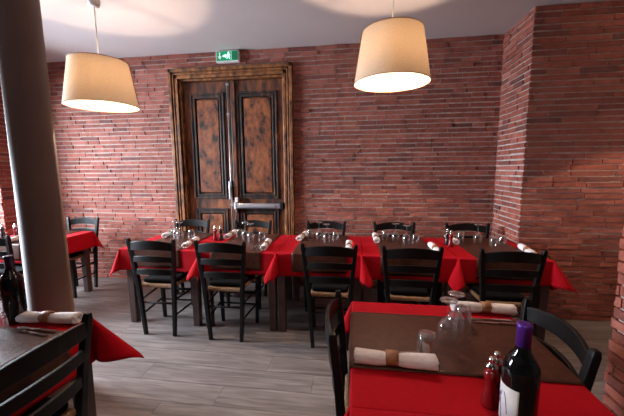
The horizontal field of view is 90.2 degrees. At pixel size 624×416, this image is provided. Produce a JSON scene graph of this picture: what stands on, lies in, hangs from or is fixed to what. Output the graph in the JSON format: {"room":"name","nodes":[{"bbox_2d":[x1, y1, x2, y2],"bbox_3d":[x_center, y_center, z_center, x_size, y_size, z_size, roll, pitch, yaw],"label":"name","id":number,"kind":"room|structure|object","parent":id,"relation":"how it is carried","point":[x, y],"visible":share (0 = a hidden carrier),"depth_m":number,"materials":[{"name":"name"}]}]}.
{"room":"restaurant","nodes":[
{"label":"restaurant","id":0,"kind":"room"},
{"bbox_2d":[0,81,18,234],"bbox_3d":[-4.448,-0.063,1.026,0.329,2.944,6.843,0,7,8],"label":"wall","id":1,"kind":"structure","parent":0,"point":[8,217],"depth_m":3.95,"materials":[{"name":"brick"}]},
{"bbox_2d":[47,34,504,292],"bbox_3d":[-0.854,-0.469,4.065,6.610,2.944,0.239,0,7,8],"label":"wall","id":2,"kind":"structure","parent":0,"point":[425,156],"depth_m":3.75,"materials":[{"name":"brick"}]},
{"bbox_2d":[216,50,239,63],"bbox_3d":[-1.018,-1.832,3.770,0.290,0.135,0.064,0,7,8],"label":"exit sign","id":3,"kind":"object","parent":2,"relation":"attached to","point":[229,56],"visible":1,"depth_m":3.75,"materials":[{"name":"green plastic"}]},
{"bbox_2d":[167,62,294,286],"bbox_3d":[-0.994,-0.373,4.069,1.583,2.755,0.272,0,7,8],"label":"door","id":4,"kind":"structure","parent":2,"relation":"in","point":[232,130],"depth_m":3.97,"materials":[{"name":"brown wood"}]},
{"bbox_2d":[0,276,613,415],"bbox_3d":[-0.324,1.480,0.682,8.600,0.100,7.290,0,7,8],"label":"floor","id":5,"kind":"structure","parent":0,"point":[268,373],"depth_m":2.47,"materials":[{"name":"grey wood"}]},
{"bbox_2d":[0,235,27,307],"bbox_3d":[-3.028,0.683,3.171,0.455,0.914,0.459,0,7,8],"label":"chair","id":6,"kind":"object","parent":5,"relation":"on","point":[6,241],"visible":0.32,"depth_m":2.93,"materials":[{"name":"black wood"}]},
{"bbox_2d":[0,0,74,397],"bbox_3d":[-1.740,-0.201,1.966,0.254,2.944,0.254,0,7,8],"label":"column","id":7,"kind":"structure","parent":5,"relation":"on","point":[24,79],"depth_m":1.88,"materials":[{"name":"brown paint"}]},
{"bbox_2d":[0,312,92,415],"bbox_3d":[-1.198,0.924,1.240,0.459,0.882,0.455,0,7,8],"label":"chair","id":8,"kind":"object","parent":5,"relation":"on","point":[26,364],"visible":0.94,"depth_m":1.20,"materials":[{"name":"black wood"}]},
{"bbox_2d":[66,217,98,297],"bbox_3d":[-2.981,0.594,3.889,0.455,0.914,0.459,0,7,8],"label":"chair","id":9,"kind":"object","parent":5,"relation":"on","point":[82,220],"visible":0.58,"depth_m":4.00,"materials":[{"name":"black wood"}]},
{"bbox_2d":[70,364,96,415],"bbox_3d":[-1.569,0.982,1.316,0.755,0.752,0.775,0,7,8],"label":"dining table","id":10,"kind":"object","parent":5,"relation":"on","point":[91,394],"visible":0.04,"depth_m":1.62,"materials":[{"name":"brown wood"}]},
{"bbox_2d":[0,315,143,415],"bbox_3d":[-1.560,0.736,1.267,1.135,0.257,1.095,1,7,11],"label":"tablecloth","id":11,"kind":"object","parent":10,"relation":"on","point":[106,346],"visible":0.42,"depth_m":1.60,"materials":[{"name":"red fabric"}]},
{"bbox_2d":[0,255,26,325],"bbox_3d":[-1.479,0.400,1.535,0.087,0.340,0.087,0,7,8],"label":"wine bottle","id":12,"kind":"object","parent":11,"relation":"on","point":[12,290],"visible":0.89,"depth_m":1.51,"materials":[{"name":"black glass"}]},
{"bbox_2d":[0,327,70,403],"bbox_3d":[-1.571,0.683,1.278,0.814,0.164,0.485,0,7,8],"label":"table runner","id":13,"kind":"object","parent":11,"relation":"on","point":[13,344],"visible":0.52,"depth_m":1.35,"materials":[{"name":"brown fabric"}]},
{"bbox_2d":[0,311,9,330],"bbox_3d":[-1.450,0.531,1.434,0.077,0.094,0.077,0,7,8],"label":"tumbler","id":14,"kind":"object","parent":13,"relation":"on","point":[1,312],"visible":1,"depth_m":1.45,"materials":[{"name":"clear glass"}]},
{"bbox_2d":[11,328,47,335],"bbox_3d":[-1.302,0.572,1.434,0.205,0.006,0.022,2,7,16],"label":"fork","id":15,"kind":"object","parent":13,"relation":"on","point":[16,329],"visible":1,"depth_m":1.44,"materials":[{"name":"silver metal"}]},
{"bbox_2d":[17,326,56,331],"bbox_3d":[-1.296,0.569,1.463,0.220,0.006,0.017,1,7,12],"label":"knife","id":16,"kind":"object","parent":13,"relation":"on","point":[22,327],"visible":1,"depth_m":1.46,"materials":[{"name":"silver metal"}]},
{"bbox_2d":[15,311,82,323],"bbox_3d":[-1.302,0.539,1.542,0.309,0.057,0.067,0,7,4],"label":"rolled napkin","id":17,"kind":"object","parent":11,"relation":"on","point":[28,316],"visible":1,"depth_m":1.52,"materials":[{"name":"white fabric"}]},
{"bbox_2d":[81,249,92,291],"bbox_3d":[-3.175,0.708,3.633,0.785,0.752,0.720,0,7,8],"label":"dining table","id":18,"kind":"object","parent":5,"relation":"on","point":[85,260],"visible":0.16,"depth_m":3.87,"materials":[{"name":"brown wood"}]},
{"bbox_2d":[0,231,103,263],"bbox_3d":[-3.177,0.462,3.603,0.960,0.261,0.895,0,7,8],"label":"tablecloth","id":19,"kind":"object","parent":18,"relation":"on","point":[81,240],"visible":0.27,"depth_m":3.71,"materials":[{"name":"red fabric"}]},
{"bbox_2d":[0,224,5,237],"bbox_3d":[-3.467,0.258,3.485,0.052,0.163,0.052,0,7,8],"label":"pepper mill","id":20,"kind":"object","parent":19,"relation":"on","point":[2,229],"visible":0.85,"depth_m":3.47,"materials":[{"name":"black paint"}]},
{"bbox_2d":[0,246,6,250],"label":"table runner","id":21,"kind":"object","parent":19,"relation":"on","point":[2,248],"depth_m":3.22,"materials":[{"name":"fabric"}]},
{"bbox_2d":[12,240,20,259],"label":"table runner","id":22,"kind":"object","parent":19,"relation":"on","point":[16,249],"depth_m":3.20,"materials":[{"name":"brown fabric"}]},
{"bbox_2d":[11,235,18,241],"bbox_3d":[-3.179,0.322,3.382,0.067,0.057,0.309,0,7,6],"label":"rolled napkin","id":23,"kind":"object","parent":22,"relation":"on","point":[16,238],"visible":0.25,"depth_m":3.31,"materials":[{"name":"white fabric"}]},
{"bbox_2d":[13,223,18,236],"bbox_3d":[-3.342,0.254,3.508,0.052,0.163,0.052,0,7,8],"label":"salt mill","id":24,"kind":"object","parent":22,"relation":"on","point":[15,228],"visible":0.88,"depth_m":3.50,"materials":[{"name":"red paint"}]},
{"bbox_2d":[66,230,78,233],"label":"table runner","id":25,"kind":"object","parent":19,"relation":"on","point":[67,231],"depth_m":3.86,"materials":[{"name":"brown fabric"}]},
{"bbox_2d":[126,238,191,336],"bbox_3d":[-1.379,0.698,2.943,0.455,0.914,0.459,0,7,8],"label":"chair","id":26,"kind":"object","parent":5,"relation":"on","point":[167,279],"visible":0.93,"depth_m":2.78,"materials":[{"name":"black wood"}]},
{"bbox_2d":[126,270,225,325],"bbox_3d":[-1.400,0.724,3.386,0.820,0.752,0.775,0,7,8],"label":"dining table","id":27,"kind":"object","parent":5,"relation":"on","point":[195,286],"visible":0.3,"depth_m":3.04,"materials":[{"name":"brown wood"}]},
{"bbox_2d":[109,234,225,281],"bbox_3d":[-1.455,0.485,3.394,0.975,0.284,1.004,0,7,8],"label":"tablecloth","id":28,"kind":"object","parent":27,"relation":"on","point":[122,261],"visible":0.33,"depth_m":2.99,"materials":[{"name":"red fabric"}]},
{"bbox_2d":[134,232,213,267],"bbox_3d":[-1.432,0.428,3.353,0.490,0.169,0.834,0,7,8],"label":"table runner","id":29,"kind":"object","parent":28,"relation":"on","point":[201,236],"visible":0.51,"depth_m":2.98,"materials":[{"name":"brown fabric"}]},
{"bbox_2d":[161,228,177,237],"bbox_3d":[-1.637,0.284,3.584,0.067,0.057,0.309,-1,7,-2],"label":"rolled napkin","id":30,"kind":"object","parent":29,"relation":"on","point":[167,234],"visible":0.89,"depth_m":3.50,"materials":[{"name":"white fabric"}]},
{"bbox_2d":[182,237,199,247],"bbox_3d":[-1.212,0.339,3.116,0.067,0.057,0.309,0,7,1],"label":"rolled napkin","id":31,"kind":"object","parent":28,"relation":"on","point":[188,243],"visible":0.9,"depth_m":3.04,"materials":[{"name":"white fabric"}]},
{"bbox_2d":[213,225,217,240],"bbox_3d":[-1.032,0.265,3.316,0.052,0.163,0.052,0,7,8],"label":"salt mill","id":32,"kind":"object","parent":28,"relation":"on","point":[215,237],"visible":1,"depth_m":3.30,"materials":[{"name":"red paint"}]},
{"bbox_2d":[174,219,209,305],"bbox_3d":[-1.483,0.610,3.662,0.455,0.914,0.459,0,7,8],"label":"chair","id":33,"kind":"object","parent":5,"relation":"on","point":[189,222],"visible":0.26,"depth_m":3.81,"materials":[{"name":"black wood"}]},
{"bbox_2d":[193,240,259,341],"bbox_3d":[-0.747,0.706,2.843,0.455,0.914,0.459,0,7,8],"label":"chair","id":34,"kind":"object","parent":5,"relation":"on","point":[222,282],"visible":0.94,"depth_m":2.69,"materials":[{"name":"black wood"}]},
{"bbox_2d":[206,276,291,330],"bbox_3d":[-0.630,0.731,3.282,0.710,0.752,0.775,0,7,8],"label":"dining table","id":35,"kind":"object","parent":5,"relation":"on","point":[272,287],"visible":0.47,"depth_m":2.91,"materials":[{"name":"brown wood"}]},
{"bbox_2d":[186,234,291,282],"bbox_3d":[-0.679,0.501,3.213,0.816,0.284,0.998,0,7,8],"label":"tablecloth","id":36,"kind":"object","parent":35,"relation":"on","point":[267,255],"visible":0.32,"depth_m":2.86,"materials":[{"name":"red fabric"}]},
{"bbox_2d":[219,225,223,240],"bbox_3d":[-0.971,0.264,3.318,0.052,0.163,0.052,0,7,8],"label":"pepper mill","id":37,"kind":"object","parent":36,"relation":"on","point":[221,238],"visible":1,"depth_m":3.30,"materials":[{"name":"black paint"}]},
{"bbox_2d":[224,229,237,238],"bbox_3d":[-0.907,0.289,3.496,0.067,0.057,0.309,0,7,5],"label":"rolled napkin","id":38,"kind":"object","parent":36,"relation":"on","point":[230,234],"visible":0.95,"depth_m":3.42,"materials":[{"name":"white fabric"}]},
{"bbox_2d":[210,234,280,270],"bbox_3d":[-0.649,0.434,3.247,0.490,0.169,0.823,0,7,8],"label":"table runner","id":39,"kind":"object","parent":36,"relation":"on","point":[253,257],"visible":0.55,"depth_m":2.88,"materials":[{"name":"brown fabric"}]},
{"bbox_2d":[260,238,271,249],"bbox_3d":[-0.444,0.346,3.012,0.067,0.057,0.309,0,7,2],"label":"rolled napkin","id":40,"kind":"object","parent":39,"relation":"on","point":[267,242],"visible":1,"depth_m":2.93,"materials":[{"name":"white fabric"}]},
{"bbox_2d":[226,220,271,308],"bbox_3d":[-0.720,0.617,3.558,0.455,0.914,0.459,0,7,8],"label":"chair","id":41,"kind":"object","parent":5,"relation":"on","point":[257,223],"visible":0.32,"depth_m":3.70,"materials":[{"name":"black wood"}]},
{"bbox_2d":[278,276,360,331],"bbox_3d":[0.110,0.737,3.182,0.760,0.752,0.775,0,7,8],"label":"dining table","id":42,"kind":"object","parent":5,"relation":"on","point":[282,280],"visible":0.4,"depth_m":2.87,"materials":[{"name":"brown wood"}]},
{"bbox_2d":[264,235,372,288],"bbox_3d":[0.103,0.505,3.108,0.954,0.278,1.001,0,7,8],"label":"tablecloth","id":43,"kind":"object","parent":42,"relation":"on","point":[281,264],"visible":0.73,"depth_m":2.78,"materials":[{"name":"red fabric"}]},
{"bbox_2d":[291,235,347,273],"bbox_3d":[0.114,0.441,3.144,0.490,0.169,0.823,0,7,8],"label":"table runner","id":44,"kind":"object","parent":43,"relation":"on","point":[297,264],"visible":0.68,"depth_m":2.79,"materials":[{"name":"brown fabric"}]},
{"bbox_2d":[296,231,308,240],"bbox_3d":[-0.101,0.298,3.377,0.067,0.057,0.309,1,7,14],"label":"rolled napkin","id":45,"kind":"object","parent":44,"relation":"on","point":[301,236],"visible":0.96,"depth_m":3.28,"materials":[{"name":"white fabric"}]},
{"bbox_2d":[346,240,352,247],"bbox_3d":[0.346,0.351,2.916,0.067,0.057,0.309,0,7,8],"label":"rolled napkin","id":46,"kind":"object","parent":43,"relation":"on","point":[348,242],"visible":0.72,"depth_m":2.89,"materials":[{"name":"white fabric"}]},
{"bbox_2d":[303,221,345,311],"bbox_3d":[0.142,0.624,3.442,0.455,0.914,0.459,0,7,8],"label":"chair","id":47,"kind":"object","parent":5,"relation":"on","point":[334,225],"visible":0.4,"depth_m":3.58,"materials":[{"name":"black wood"}]},
{"bbox_2d":[301,243,357,350],"bbox_3d":[0.163,0.715,2.704,0.455,0.914,0.459,0,7,8],"label":"chair","id":48,"kind":"object","parent":5,"relation":"on","point":[321,286],"visible":0.88,"depth_m":2.50,"materials":[{"name":"black wood"}]},
{"bbox_2d":[325,290,349,415],"bbox_3d":[0.292,0.889,1.424,0.459,0.882,0.455,0,7,8],"label":"chair","id":49,"kind":"object","parent":5,"relation":"on","point":[337,355],"visible":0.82,"depth_m":1.35,"materials":[{"name":"black wood"}]},
{"bbox_2d":[373,222,416,303],"bbox_3d":[0.895,0.630,3.340,0.455,0.914,0.459,0,7,8],"label":"chair","id":50,"kind":"object","parent":5,"relation":"on","point":[387,225],"visible":0.36,"depth_m":3.48,"materials":[{"name":"black wood"}]},
{"bbox_2d":[361,283,454,305],"bbox_3d":[0.885,0.744,3.077,0.780,0.752,0.775,0,7,8],"label":"dining table","id":51,"kind":"object","parent":5,"relation":"on","point":[365,292],"visible":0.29,"depth_m":2.74,"materials":[{"name":"brown wood"}]},
{"bbox_2d":[361,236,457,288],"bbox_3d":[0.883,0.510,3.044,0.804,0.284,0.915,0,7,8],"label":"tablecloth","id":52,"kind":"object","parent":51,"relation":"on","point":[371,255],"visible":0.45,"depth_m":2.69,"materials":[{"name":"red fabric"}]},
{"bbox_2d":[377,236,439,277],"bbox_3d":[0.887,0.448,3.039,0.490,0.169,0.823,0,7,8],"label":"table runner","id":53,"kind":"object","parent":52,"relation":"on","point":[417,242],"visible":0.48,"depth_m":2.81,"materials":[{"name":"brown fabric"}]},
{"bbox_2d":[372,232,379,242],"bbox_3d":[0.670,0.306,3.262,0.067,0.057,0.309,0,7,8],"label":"rolled napkin","id":54,"kind":"object","parent":53,"relation":"on","point":[376,239],"visible":1,"depth_m":3.16,"materials":[{"name":"white fabric"}]},
{"bbox_2d":[427,242,438,250],"bbox_3d":[1.107,0.359,2.803,0.067,0.057,0.309,0,7,8],"label":"rolled napkin","id":55,"kind":"object","parent":52,"relation":"on","point":[431,245],"visible":0.72,"depth_m":2.81,"materials":[{"name":"white fabric"}]},
{"bbox_2d":[379,245,443,304],"bbox_3d":[0.796,0.721,2.614,0.455,0.914,0.459,0,7,8],"label":"chair","id":56,"kind":"object","parent":5,"relation":"on","point":[396,290],"visible":0.81,"depth_m":2.40,"materials":[{"name":"black wood"}]},
{"bbox_2d":[445,223,489,302],"bbox_3d":[1.658,0.637,3.237,0.455,0.914,0.459,0,7,8],"label":"chair","id":57,"kind":"object","parent":5,"relation":"on","point":[459,226],"visible":0.23,"depth_m":3.38,"materials":[{"name":"black wood"}]},
{"bbox_2d":[435,282,549,340],"bbox_3d":[1.639,0.751,2.975,0.717,0.752,0.775,0,7,8],"label":"dining table","id":58,"kind":"object","parent":5,"relation":"on","point":[543,294],"visible":0.19,"depth_m":2.59,"materials":[{"name":"brown wood"}]},
{"bbox_2d":[435,238,579,296],"bbox_3d":[1.687,0.509,2.969,0.999,0.278,1.123,0,7,8],"label":"tablecloth","id":59,"kind":"object","parent":58,"relation":"on","point":[465,270],"visible":0.43,"depth_m":2.55,"materials":[{"name":"red fabric"}]},
{"bbox_2d":[444,228,449,244],"bbox_3d":[1.322,0.280,3.038,0.052,0.163,0.052,0,7,8],"label":"pepper mill","id":60,"kind":"object","parent":59,"relation":"on","point":[446,241],"visible":0.85,"depth_m":3.02,"materials":[{"name":"black paint"}]},
{"bbox_2d":[448,230,453,247],"bbox_3d":[1.321,0.290,2.958,0.052,0.163,0.052,0,7,8],"label":"salt mill","id":61,"kind":"object","parent":59,"relation":"on","point":[450,243],"visible":1,"depth_m":2.94,"materials":[{"name":"red paint"}]},
{"bbox_2d":[444,235,459,244],"bbox_3d":[1.425,0.311,3.170,0.067,0.057,0.309,0,7,8],"label":"rolled napkin","id":62,"kind":"object","parent":59,"relation":"on","point":[455,241],"visible":0.5,"depth_m":3.03,"materials":[{"name":"white fabric"}]},
{"bbox_2d":[457,238,537,280],"bbox_3d":[1.659,0.454,2.935,0.490,0.169,0.823,0,7,8],"label":"table runner","id":63,"kind":"object","parent":59,"relation":"on","point":[473,247],"visible":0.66,"depth_m":2.81,"materials":[{"name":"brown fabric"}]},
{"bbox_2d":[517,243,537,253],"bbox_3d":[1.878,0.363,2.718,0.067,0.057,0.309,2,7,18],"label":"rolled napkin","id":64,"kind":"object","parent":63,"relation":"on","point":[521,246],"visible":0.71,"depth_m":2.72,"materials":[{"name":"white fabric"}]},
{"bbox_2d":[467,248,547,323],"bbox_3d":[1.492,0.730,2.500,0.455,0.914,0.459,0,7,8],"label":"chair","id":65,"kind":"object","parent":5,"relation":"on","point":[493,293],"visible":0.73,"depth_m":2.28,"materials":[{"name":"black wood"}]},
{"bbox_2d":[519,298,601,391],"bbox_3d":[0.820,0.894,1.353,0.459,0.882,0.455,0,7,8],"label":"chair","id":66,"kind":"object","parent":5,"relation":"on","point":[590,359],"visible":0.42,"depth_m":1.24,"materials":[{"name":"black wood"}]},
{"bbox_2d":[603,226,623,415],"bbox_3d":[1.801,-0.130,1.164,0.696,2.943,0.557,0,7,8],"label":"brick pillar","id":67,"kind":"structure","parent":5,"relation":"on","point":[613,399],"depth_m":1.53,"materials":[{"name":"red brick"}]},
{"bbox_3d":[0.573,0.958,1.370,0.785,0.752,0.788,0,7,8],"label":"dining table","id":68,"kind":"object","parent":5,"relation":"on","visible":0},
{"bbox_2d":[344,301,615,415],"bbox_3d":[0.575,0.701,1.371,1.018,0.248,0.948,0,7,8],"label":"tablecloth","id":69,"kind":"object","parent":68,"relation":"on","point":[376,389],"visible":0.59,"depth_m":1.04,"materials":[{"name":"red fabric"}]},
{"bbox_2d":[348,312,586,397],"bbox_3d":[0.574,0.656,1.359,0.820,0.164,0.465,0,7,8],"label":"table runner","id":70,"kind":"object","parent":69,"relation":"on","point":[470,352],"visible":0.73,"depth_m":1.33,"materials":[{"name":"brown fabric"}]},
{"bbox_2d":[354,347,438,370],"bbox_3d":[0.314,0.567,1.176,0.309,0.057,0.067,1,7,10],"label":"rolled napkin","id":71,"kind":"object","parent":70,"relation":"on","point":[420,361],"visible":1,"depth_m":1.16,"materials":[{"name":"white fabric"}]},
{"bbox_2d":[380,350,420,352],"bbox_3d":[0.331,0.581,1.255,0.220,0.006,0.017,0,7,2],"label":"knife","id":72,"kind":"object","parent":70,"relation":"on","point":[380,350],"visible":0.27,"depth_m":1.26,"materials":[{"name":"silver metal"}]},
{"bbox_2d":[416,329,436,356],"bbox_3d":[0.458,0.540,1.241,0.077,0.094,0.077,0,7,8],"label":"tumbler","id":73,"kind":"object","parent":70,"relation":"on","point":[426,331],"visible":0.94,"depth_m":1.24,"materials":[{"name":"clear glass"}]},
{"bbox_2d":[438,297,457,344],"bbox_3d":[0.576,0.480,1.319,0.076,0.191,0.076,3,8,27],"label":"wine glass","id":74,"kind":"object","parent":70,"relation":"on","point":[441,298],"visible":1,"depth_m":1.31,"materials":[{"name":"clear glass"}]},
{"bbox_2d":[438,317,456,344],"bbox_3d":[0.576,0.517,1.323,0.077,0.115,0.077,0,7,8],"label":"bowl","id":75,"kind":"object","parent":74,"relation":"on","point":[446,317],"depth_m":1.32,"materials":[{"name":"clear glass"}]},
{"bbox_2d":[446,290,464,335],"bbox_3d":[0.639,0.471,1.385,0.076,0.191,0.076,3,8,27],"label":"wine glass","id":76,"kind":"object","parent":70,"relation":"on","point":[451,291],"visible":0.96,"depth_m":1.38,"materials":[{"name":"clear glass"}]},
{"bbox_2d":[446,310,464,335],"bbox_3d":[0.640,0.509,1.390,0.077,0.115,0.077,0,7,8],"label":"bowl","id":77,"kind":"object","parent":76,"relation":"on","point":[454,310],"depth_m":1.39,"materials":[{"name":"clear glass"}]},
{"bbox_2d":[454,304,471,327],"bbox_3d":[0.714,0.509,1.471,0.077,0.094,0.077,0,7,8],"label":"tumbler","id":78,"kind":"object","parent":70,"relation":"on","point":[462,306],"visible":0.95,"depth_m":1.47,"materials":[{"name":"clear glass"}]},
{"bbox_2d":[467,318,510,320],"bbox_3d":[0.865,0.544,1.521,0.205,0.006,0.022,0,7,5],"label":"fork","id":79,"kind":"object","parent":70,"relation":"on","point":[467,318],"visible":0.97,"depth_m":1.52,"materials":[{"name":"silver metal"}]},
{"bbox_2d":[473,321,515,324],"bbox_3d":[0.887,0.548,1.485,0.220,0.006,0.017,1,7,10],"label":"knife","id":80,"kind":"object","parent":70,"relation":"on","point":[507,323],"visible":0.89,"depth_m":1.48,"materials":[{"name":"silver metal"}]},
{"bbox_2d":[450,301,517,315],"bbox_3d":[0.884,0.513,1.611,0.309,0.057,0.067,1,7,11],"label":"rolled napkin","id":81,"kind":"object","parent":69,"relation":"on","point":[482,306],"visible":0.89,"depth_m":1.59,"materials":[{"name":"white fabric"}]},
{"bbox_2d":[480,356,498,410],"bbox_3d":[0.561,0.542,0.976,0.052,0.163,0.052,0,7,8],"label":"salt mill","id":82,"kind":"object","parent":69,"relation":"on","point":[489,399],"visible":1,"depth_m":0.96,"materials":[{"name":"red paint"}]},
{"bbox_2d":[493,351,502,398],"bbox_3d":[0.593,0.538,1.003,0.052,0.163,0.052,0,7,8],"label":"pepper mill","id":83,"kind":"object","parent":69,"relation":"on","point":[497,354],"visible":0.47,"depth_m":0.99,"materials":[{"name":"black paint"}]},
{"bbox_3d":[0.465,1.057,0.577,0.785,0.752,0.800,0,7,8],"label":"dining table","id":84,"kind":"object","parent":5,"relation":"on","visible":0},
{"bbox_2d":[346,407,438,415],"bbox_3d":[0.461,0.789,0.532,1.018,0.215,0.919,0,7,8],"label":"tablecloth","id":85,"kind":"object","parent":84,"relation":"on","point":[353,411],"visible":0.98,"depth_m":0.95,"materials":[{"name":"red fabric"}]},
{"bbox_2d":[499,321,540,415],"bbox_3d":[0.558,0.471,0.835,0.089,0.340,0.087,0,7,3],"label":"wine bottle","id":86,"kind":"object","parent":85,"relation":"on","point":[520,385],"visible":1,"depth_m":0.80,"materials":[{"name":"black glass"}]},
{"bbox_2d":[40,0,613,61],"bbox_3d":[-0.349,-1.566,0.304,8.600,0.150,7.290,0,7,8],"label":"ceiling","id":87,"kind":"structure","parent":0,"point":[125,28],"depth_m":3.04,"materials":[{"name":"white paint"}]},
{"bbox_2d":[61,0,139,112],"bbox_3d":[-1.753,-1.297,2.548,0.546,0.912,0.546,-1,7,-4],"label":"pendant lamp","id":88,"kind":"object","parent":87,"relation":"hanging from","point":[96,82],"visible":1,"depth_m":2.41,"materials":[{"name":"fabric"}]},
{"bbox_2d":[353,0,430,92],"bbox_3d":[0.576,-1.317,2.218,0.546,0.829,0.546,2,7,16],"label":"pendant lamp","id":89,"kind":"object","parent":87,"relation":"hanging from","point":[392,53],"visible":1,"depth_m":2.06,"materials":[{"name":"fabric"}]},
{"bbox_2d":[491,0,623,320],"bbox_3d":[3.210,-0.397,3.220,2.309,2.944,0.829,0,7,8],"label":"wall","id":90,"kind":"structure","parent":0,"point":[559,190],"depth_m":2.93,"materials":[{"name":"brick"}]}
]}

